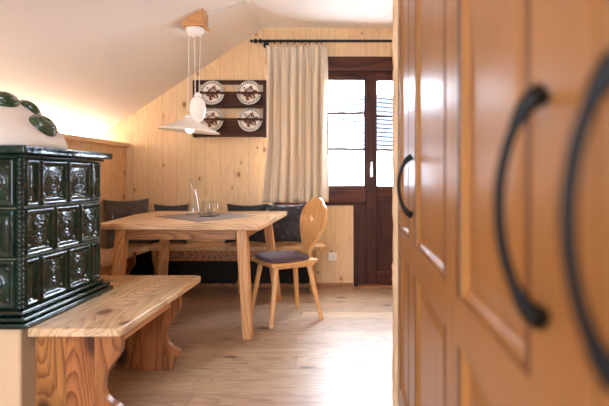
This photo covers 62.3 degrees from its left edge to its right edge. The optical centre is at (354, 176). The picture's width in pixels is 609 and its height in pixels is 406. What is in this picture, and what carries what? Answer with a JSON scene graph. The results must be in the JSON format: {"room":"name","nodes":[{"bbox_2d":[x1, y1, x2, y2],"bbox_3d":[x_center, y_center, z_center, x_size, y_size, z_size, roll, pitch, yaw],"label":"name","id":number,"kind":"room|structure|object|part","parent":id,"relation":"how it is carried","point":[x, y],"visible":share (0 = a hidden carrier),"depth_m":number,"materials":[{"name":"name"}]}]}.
{"room":"traditional dwelling","nodes":[
{"label":"traditional dwelling","id":0,"kind":"room"},
{"bbox_2d":[65,139,126,248],"bbox_3d":[-2.270,0.396,1.363,0.040,1.375,7.125,0,0,0],"label":"wall","id":1,"kind":"structure","parent":0,"point":[114,171],"depth_m":4.58,"materials":[{"name":"brown wood"}]},
{"bbox_2d":[61,133,129,146],"bbox_3d":[-2.263,-0.312,1.363,0.095,0.040,7.125,0,0,0],"label":"trim","id":2,"kind":"structure","parent":1,"relation":"attached to","point":[66,136],"depth_m":4.24,"materials":[{"name":"brown wood"}]},
{"bbox_2d":[0,0,392,137],"bbox_3d":[-0.775,-0.935,1.373,3.950,1.364,7.345,0,0,0],"label":"ceiling","id":3,"kind":"structure","parent":0,"point":[88,66],"depth_m":3.83,"materials":[{"name":"paint"}]},
{"bbox_2d":[158,1,245,134],"bbox_3d":[-1.210,-0.897,3.905,0.616,1.122,0.493,0,0,0],"label":"pendant lamp","id":4,"kind":"object","parent":3,"relation":"hanging from","point":[195,25],"visible":1,"depth_m":3.83,"materials":[{"name":"white ceramic"}]},
{"bbox_3d":[-1.292,-0.796,3.877,0.006,0.580,0.027,0,0,-43],"label":"cord","id":5,"kind":"part","parent":4,"relation":"part of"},
{"bbox_3d":[-1.287,-0.398,3.890,0.462,0.123,0.464,0,0,0],"label":"lamp shade","id":6,"kind":"part","parent":4,"relation":"part of","materials":[{"name":"white ceramic"}]},
{"bbox_3d":[-1.237,-0.854,3.865,0.006,0.463,0.019,0,0,-38],"label":"cord","id":7,"kind":"part","parent":4,"relation":"part of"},
{"bbox_3d":[-1.200,-0.854,3.865,0.006,0.463,0.018,0,0,35],"label":"cord","id":8,"kind":"part","parent":4,"relation":"part of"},
{"bbox_3d":[-1.036,-1.365,4.030,0.358,0.188,0.019,0,0,-40],"label":"supply cord","id":9,"kind":"part","parent":4,"relation":"part of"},
{"bbox_2d":[97,28,392,282],"bbox_3d":[-0.775,-0.192,5.000,3.950,2.550,0.150,0,0,0],"label":"wall","id":10,"kind":"structure","parent":0,"point":[161,164],"depth_m":4.93,"materials":[{"name":"brown wood"}]},
{"bbox_2d":[193,80,266,137],"bbox_3d":[-1.219,-0.670,4.887,0.715,0.564,0.074,0,0,0],"label":"plate rack","id":11,"kind":"object","parent":10,"relation":"attached to","point":[230,99],"visible":0.67,"depth_m":4.85,"materials":[{"name":"brown wood"}]},
{"bbox_3d":[-1.558,-0.664,4.887,0.036,0.553,0.074,0,0,0],"label":"panel","id":12,"kind":"part","parent":11,"relation":"part of","materials":[{"name":"brown wood"}]},
{"bbox_2d":[200,81,223,104],"bbox_3d":[-1.394,-0.824,4.885,0.238,0.237,0.035,0,0,1],"label":"decorative plate","id":13,"kind":"object","parent":11,"relation":"on","point":[210,86],"visible":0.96,"depth_m":4.89,"materials":[{"name":"white ceramic"}]},
{"bbox_2d":[201,108,222,130],"bbox_3d":[-1.404,-0.562,4.885,0.238,0.237,0.035,0,0,1],"label":"decorative plate","id":14,"kind":"object","parent":11,"relation":"on","point":[215,125],"visible":0.82,"depth_m":4.89,"materials":[{"name":"white ceramic"}]},
{"bbox_2d":[196,132,262,136],"bbox_3d":[-1.217,-0.417,4.888,0.646,0.048,0.072,0,0,0],"label":"shelf","id":15,"kind":"object","parent":11,"relation":"attached to","point":[222,134],"depth_m":4.85,"materials":[{"name":"brown wood"}]},
{"bbox_3d":[-1.217,-0.819,4.859,0.646,0.022,0.013,0,0,0],"label":"rail","id":16,"kind":"part","parent":11,"relation":"part of","materials":[{"name":"brown wood"}]},
{"bbox_3d":[-1.217,-0.561,4.859,0.646,0.022,0.013,0,0,0],"label":"rail","id":17,"kind":"part","parent":11,"relation":"part of","materials":[{"name":"brown wood"}]},
{"bbox_2d":[206,105,262,107],"bbox_3d":[-1.217,-0.689,4.888,0.646,0.029,0.072,0,0,0],"label":"shelf","id":18,"kind":"object","parent":11,"relation":"attached to","point":[207,106],"depth_m":4.85,"materials":[{"name":"brown wood"}]},
{"bbox_2d":[237,81,260,104],"bbox_3d":[-1.033,-0.824,4.885,0.238,0.237,0.035,0,0,1],"label":"decorative plate","id":19,"kind":"object","parent":11,"relation":"on","point":[247,86],"visible":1,"depth_m":4.89,"materials":[{"name":"white ceramic"}]},
{"bbox_2d":[238,108,261,130],"bbox_3d":[-1.024,-0.562,4.885,0.238,0.237,0.035,0,0,1],"label":"decorative plate","id":20,"kind":"object","parent":11,"relation":"on","point":[247,125],"visible":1,"depth_m":4.89,"materials":[{"name":"white ceramic"}]},
{"bbox_3d":[-0.877,-0.664,4.887,0.031,0.553,0.074,0,0,0],"label":"panel","id":21,"kind":"part","parent":11,"relation":"part of","materials":[{"name":"brown wood"}]},
{"bbox_2d":[194,283,352,286],"bbox_3d":[-1.135,1.062,4.916,2.230,0.042,0.018,0,0,0],"label":"baseboard","id":22,"kind":"structure","parent":10,"relation":"attached to","point":[198,284],"depth_m":4.91,"materials":[{"name":"brown wood"}]},
{"bbox_2d":[273,204,353,204],"bbox_3d":[-0.457,0.271,4.994,0.886,0.018,0.162,0,0,0],"label":"trim","id":23,"kind":"structure","parent":10,"relation":"attached to","point":[273,204],"depth_m":4.91,"materials":[{"name":"brown wood"}]},
{"bbox_2d":[250,38,391,47],"bbox_3d":[-0.085,-1.302,4.865,1.869,0.072,0.119,0,0,0],"label":"curtain rod","id":24,"kind":"object","parent":10,"relation":"attached to","point":[260,40],"visible":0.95,"depth_m":4.82,"materials":[{"name":"black metal"}]},
{"bbox_2d":[262,45,328,202],"bbox_3d":[-0.578,-0.515,4.823,0.651,1.518,0.113,0,0,0],"label":"curtain","id":25,"kind":"object","parent":24,"relation":"hanging from","point":[296,158],"visible":0.99,"depth_m":4.80,"materials":[{"name":"beige fabric"}]},
{"bbox_3d":[-0.024,-1.314,4.830,1.748,0.026,0.025,0,0,0],"label":"rod","id":26,"kind":"part","parent":24,"relation":"part of","materials":[{"name":"black metal"}]},
{"bbox_2d":[329,253,336,260],"bbox_3d":[-0.220,0.783,4.918,0.080,0.080,0.012,0,0,0],"label":"wall socket","id":27,"kind":"object","parent":10,"relation":"attached to","point":[332,256],"visible":1,"depth_m":4.92,"materials":[{"name":"white plastic"}]},
{"bbox_2d":[274,57,392,203],"bbox_3d":[-0.090,-0.457,4.957,1.420,1.445,0.135,0,0,0],"label":"window","id":28,"kind":"structure","parent":10,"relation":"in","point":[339,68],"depth_m":4.93,"materials":[{"name":"brown wood"}]},
{"bbox_3d":[-0.346,0.198,4.942,0.908,0.128,0.025,0,0,0],"label":"sill","id":29,"kind":"part","parent":28,"relation":"part of","materials":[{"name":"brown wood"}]},
{"bbox_3d":[-0.346,0.195,4.990,0.908,0.142,0.070,0,0,0],"label":"rail","id":30,"kind":"part","parent":28,"relation":"part of","materials":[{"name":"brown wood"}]},
{"bbox_3d":[-0.223,-0.986,4.990,0.644,0.050,0.070,0,0,0],"label":"sash rail","id":31,"kind":"part","parent":28,"relation":"part of","materials":[{"name":"brown wood"}]},
{"bbox_3d":[-0.223,0.106,4.990,0.644,0.045,0.070,0,0,0],"label":"sash rail","id":32,"kind":"part","parent":28,"relation":"part of","materials":[{"name":"brown wood"}]},
{"bbox_2d":[353,75,392,287],"bbox_3d":[0.309,0.036,4.945,0.650,2.094,0.160,0,0,0],"label":"door","id":33,"kind":"structure","parent":10,"relation":"in","point":[372,220],"depth_m":4.94,"materials":[{"name":"brown wood"}]},
{"bbox_3d":[0.046,0.674,4.984,0.124,0.817,0.082,0,0,0],"label":"frame","id":34,"kind":"part","parent":33,"relation":"part of","materials":[{"name":"brown wood"}]},
{"bbox_3d":[0.164,-0.074,4.917,0.028,0.149,0.053,0,0,0],"label":"handle","id":35,"kind":"part","parent":33,"relation":"part of","materials":[{"name":"silver metal"}]},
{"bbox_3d":[0.372,1.002,4.990,0.307,0.161,0.070,0,0,0],"label":"rail","id":36,"kind":"part","parent":33,"relation":"part of","materials":[{"name":"brown wood"}]},
{"bbox_3d":[0.372,0.144,4.990,0.307,0.109,0.070,0,0,0],"label":"rail","id":37,"kind":"part","parent":33,"relation":"part of","materials":[{"name":"brown wood"}]},
{"bbox_3d":[0.372,-0.984,4.990,0.307,0.054,0.070,0,0,0],"label":"rail","id":38,"kind":"part","parent":33,"relation":"part of","materials":[{"name":"brown wood"}]},
{"bbox_3d":[0.372,0.560,4.987,0.307,0.723,0.035,0,0,0],"label":"panel","id":39,"kind":"part","parent":33,"relation":"part of","materials":[{"name":"brown wood"}]},
{"bbox_3d":[0.372,0.560,4.965,0.228,0.604,0.012,0,0,0],"label":"raised panel","id":40,"kind":"part","parent":33,"relation":"part of","materials":[{"name":"brown wood"}]},
{"bbox_2d":[107,287,393,405],"bbox_3d":[-0.900,1.123,1.350,4.200,0.080,7.500,0,0,0],"label":"floor","id":41,"kind":"structure","parent":0,"point":[343,358],"depth_m":3.07,"materials":[{"name":"brown wood"}]},
{"bbox_2d":[0,91,112,405],"bbox_3d":[-1.694,0.338,2.412,0.699,1.489,0.754,0,0,0],"label":"stove","id":42,"kind":"object","parent":41,"relation":"on","point":[50,192],"visible":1,"depth_m":2.23,"materials":[{"name":"ceramic"}]},
{"bbox_3d":[-1.696,-0.107,2.412,0.696,0.048,0.748,0,0,0],"label":"cornice","id":43,"kind":"part","parent":42,"relation":"part of","materials":[{"name":"green ceramic"}]},
{"bbox_3d":[-1.694,0.591,2.412,0.699,0.065,0.754,0,0,0],"label":"moulding","id":44,"kind":"part","parent":42,"relation":"part of","materials":[{"name":"green ceramic"}]},
{"bbox_2d":[28,275,200,405],"bbox_3d":[-1.593,0.853,2.618,1.255,0.460,1.124,0,0,0],"label":"bench","id":45,"kind":"object","parent":41,"relation":"on","point":[126,326],"visible":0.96,"depth_m":2.16,"materials":[{"name":"brown wood"}]},
{"bbox_3d":[-1.156,0.641,2.618,0.382,0.036,1.124,0,0,0],"label":"seat","id":46,"kind":"part","parent":45,"relation":"part of","materials":[{"name":"brown wood"}]},
{"bbox_3d":[-1.784,0.641,2.993,0.872,0.036,0.375,0,0,0],"label":"seat","id":47,"kind":"part","parent":45,"relation":"part of","materials":[{"name":"brown wood"}]},
{"bbox_2d":[101,211,286,339],"bbox_3d":[-1.214,0.696,3.890,1.203,0.775,1.290,0,0,0],"label":"dining table","id":48,"kind":"object","parent":41,"relation":"on","point":[143,226],"visible":0.8,"depth_m":3.35,"materials":[{"name":"brown wood"}]},
{"bbox_3d":[-1.599,0.715,3.372,0.116,0.736,0.106,0,0,0],"label":"leg","id":49,"kind":"part","parent":48,"relation":"part of","materials":[{"name":"brown wood"}]},
{"bbox_3d":[-1.669,0.715,4.364,0.116,0.736,0.097,0,0,0],"label":"leg","id":50,"kind":"part","parent":48,"relation":"part of","materials":[{"name":"brown wood"}]},
{"bbox_2d":[157,212,257,221],"bbox_3d":[-1.160,0.305,3.890,0.711,0.004,0.640,0,0,37],"label":"tablecloth","id":51,"kind":"object","parent":48,"relation":"on","point":[196,218],"visible":0.91,"depth_m":3.86,"materials":[{"name":"grey fabric"}]},
{"bbox_2d":[200,215,218,216],"bbox_3d":[-1.125,0.299,3.870,0.120,0.008,0.120,0,0,0],"label":"coaster","id":52,"kind":"object","parent":51,"relation":"on","point":[200,215],"visible":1,"depth_m":3.83,"materials":[{"name":"stone"}]},
{"bbox_3d":[-0.741,0.715,3.366,0.111,0.736,0.087,0,0,0],"label":"leg","id":53,"kind":"part","parent":48,"relation":"part of","materials":[{"name":"brown wood"}]},
{"bbox_3d":[-0.723,0.715,4.369,0.156,0.736,0.106,0,0,0],"label":"leg","id":54,"kind":"part","parent":48,"relation":"part of","materials":[{"name":"brown wood"}]},
{"bbox_2d":[98,241,325,295],"bbox_3d":[-1.257,0.858,4.087,1.984,0.450,1.674,0,0,0],"label":"bench","id":55,"kind":"object","parent":41,"relation":"on","point":[213,261],"visible":0.31,"depth_m":4.76,"materials":[{"name":"brown wood"}]},
{"bbox_3d":[-2.057,0.652,3.895,0.384,0.038,1.290,0,0,0],"label":"seat","id":56,"kind":"part","parent":55,"relation":"part of","materials":[{"name":"brown wood"}]},
{"bbox_2d":[102,198,151,248],"bbox_3d":[-2.074,0.415,4.569,0.422,0.435,0.172,0,0,-45],"label":"cushion","id":57,"kind":"object","parent":55,"relation":"on","point":[114,210],"visible":0.46,"depth_m":4.51,"materials":[{"name":"grey fabric"}]},
{"bbox_2d":[152,203,189,242],"bbox_3d":[-1.765,0.444,4.784,0.344,0.377,0.138,0,0,1],"label":"cushion","id":58,"kind":"object","parent":55,"relation":"on","point":[157,207],"visible":0.27,"depth_m":4.78,"materials":[{"name":"grey fabric"}]},
{"bbox_3d":[-1.320,0.856,4.894,1.760,0.368,0.019,0,0,0],"label":"panel","id":59,"kind":"part","parent":55,"relation":"part of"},
{"bbox_3d":[-1.257,0.652,4.731,1.984,0.038,0.387,0,0,0],"label":"seat","id":60,"kind":"part","parent":55,"relation":"part of","materials":[{"name":"brown wood"}]},
{"bbox_2d":[225,203,267,242],"bbox_3d":[-1.045,0.444,4.800,0.405,0.377,0.146,0,0,7],"label":"cushion","id":61,"kind":"object","parent":55,"relation":"on","point":[259,236],"visible":0.36,"depth_m":4.79,"materials":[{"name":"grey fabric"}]},
{"bbox_2d":[267,204,305,242],"bbox_3d":[-0.650,0.442,4.773,0.395,0.379,0.167,0,0,-10],"label":"cushion","id":62,"kind":"object","parent":55,"relation":"on","point":[287,228],"visible":0.68,"depth_m":4.72,"materials":[{"name":"grey fabric"}]},
{"bbox_2d":[251,197,327,328],"bbox_3d":[-0.507,0.624,3.878,0.515,0.925,0.441,0,0,-33],"label":"dining chair","id":63,"kind":"object","parent":41,"relation":"on","point":[311,229],"visible":0.87,"depth_m":3.89,"materials":[{"name":"brown wood"}]},
{"bbox_3d":[-0.775,0.870,3.910,0.124,0.431,0.043,0,0,7],"label":"leg","id":64,"kind":"part","parent":63,"relation":"part of","materials":[{"name":"brown wood"}]},
{"bbox_3d":[-0.590,0.870,3.621,0.043,0.431,0.124,0,0,17],"label":"leg","id":65,"kind":"part","parent":63,"relation":"part of","materials":[{"name":"brown wood"}]},
{"bbox_2d":[255,251,308,262],"bbox_3d":[-0.556,0.607,3.846,0.370,0.041,0.400,0,0,-33],"label":"seat cushion","id":66,"kind":"object","parent":63,"relation":"on","point":[272,256],"visible":1,"depth_m":3.74,"materials":[{"name":"fabric"}]},
{"bbox_3d":[-0.536,0.643,3.859,0.405,0.030,0.420,0,0,-33],"label":"seat","id":67,"kind":"part","parent":63,"relation":"part of","materials":[{"name":"brown wood"}]},
{"bbox_3d":[-0.483,0.870,4.085,0.043,0.433,0.142,0,0,3],"label":"leg","id":68,"kind":"part","parent":63,"relation":"part of","materials":[{"name":"brown wood"}]},
{"bbox_3d":[-0.346,0.397,3.981,0.132,0.471,0.407,0,0,-33],"label":"backrest","id":69,"kind":"part","parent":63,"relation":"part of","materials":[{"name":"brown wood"}]},
{"bbox_3d":[-0.308,0.870,3.814,0.142,0.433,0.043,0,0,22],"label":"leg","id":70,"kind":"part","parent":63,"relation":"part of","materials":[{"name":"brown wood"}]},
{"bbox_2d":[397,0,608,405],"bbox_3d":[0.466,-0.191,0.752,0.648,2.547,3.105,0,0,0],"label":"wardrobe","id":71,"kind":"object","parent":41,"relation":"on","point":[503,178],"visible":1,"depth_m":0.67,"materials":[{"name":"brown wood"}]},
{"bbox_3d":[0.208,-0.202,2.029,0.025,2.450,0.533,0,0,0],"label":"door","id":72,"kind":"part","parent":71,"relation":"part of","materials":[{"name":"brown wood"}]},
{"bbox_3d":[0.171,0.031,1.700,0.058,0.222,0.025,0,0,0],"label":"handle","id":73,"kind":"part","parent":71,"relation":"part of","materials":[{"name":"black metal"}]},
{"bbox_3d":[0.208,-0.202,1.385,0.025,2.450,0.746,0,0,0],"label":"door","id":74,"kind":"part","parent":71,"relation":"part of","materials":[{"name":"brown wood"}]},
{"bbox_3d":[0.171,0.030,0.515,0.059,0.256,0.025,0,0,0],"label":"handle","id":75,"kind":"part","parent":71,"relation":"part of","materials":[{"name":"black metal"}]},
{"bbox_3d":[0.208,-0.202,0.708,0.025,2.450,0.593,0,0,0],"label":"door","id":76,"kind":"part","parent":71,"relation":"part of","materials":[{"name":"brown wood"}]},
{"bbox_3d":[0.171,0.030,0.348,0.059,0.256,0.025,0,0,0],"label":"handle","id":77,"kind":"part","parent":71,"relation":"part of","materials":[{"name":"black metal"}]},
{"bbox_3d":[0.208,-0.202,0.101,0.025,2.450,0.602,0,0,0],"label":"door","id":78,"kind":"part","parent":71,"relation":"part of","materials":[{"name":"brown wood"}]},
{"bbox_2d":[392,0,398,405],"bbox_3d":[0.317,-0.192,2.371,0.285,2.550,0.122,0,0,0],"label":"wall","id":79,"kind":"structure","parent":0,"point":[395,2],"depth_m":2.31,"materials":[{"name":"white paint"}]},
{"label":"outside","id":80,"kind":"structure","parent":0,"visible":0},
{"bbox_3d":[1.000,1.293,17.550,26.000,0.180,24.900,0,0,0],"label":"snowy ground","id":81,"kind":"structure","parent":80,"visible":0},
{"bbox_2d":[328,94,392,185],"bbox_3d":[0.691,-0.067,10.095,8.450,2.540,4.379,0,0,12],"label":"neighbouring building","id":82,"kind":"structure","parent":81,"relation":"on","point":[345,167],"depth_m":8.35,"materials":[{"name":"white"}]}
]}

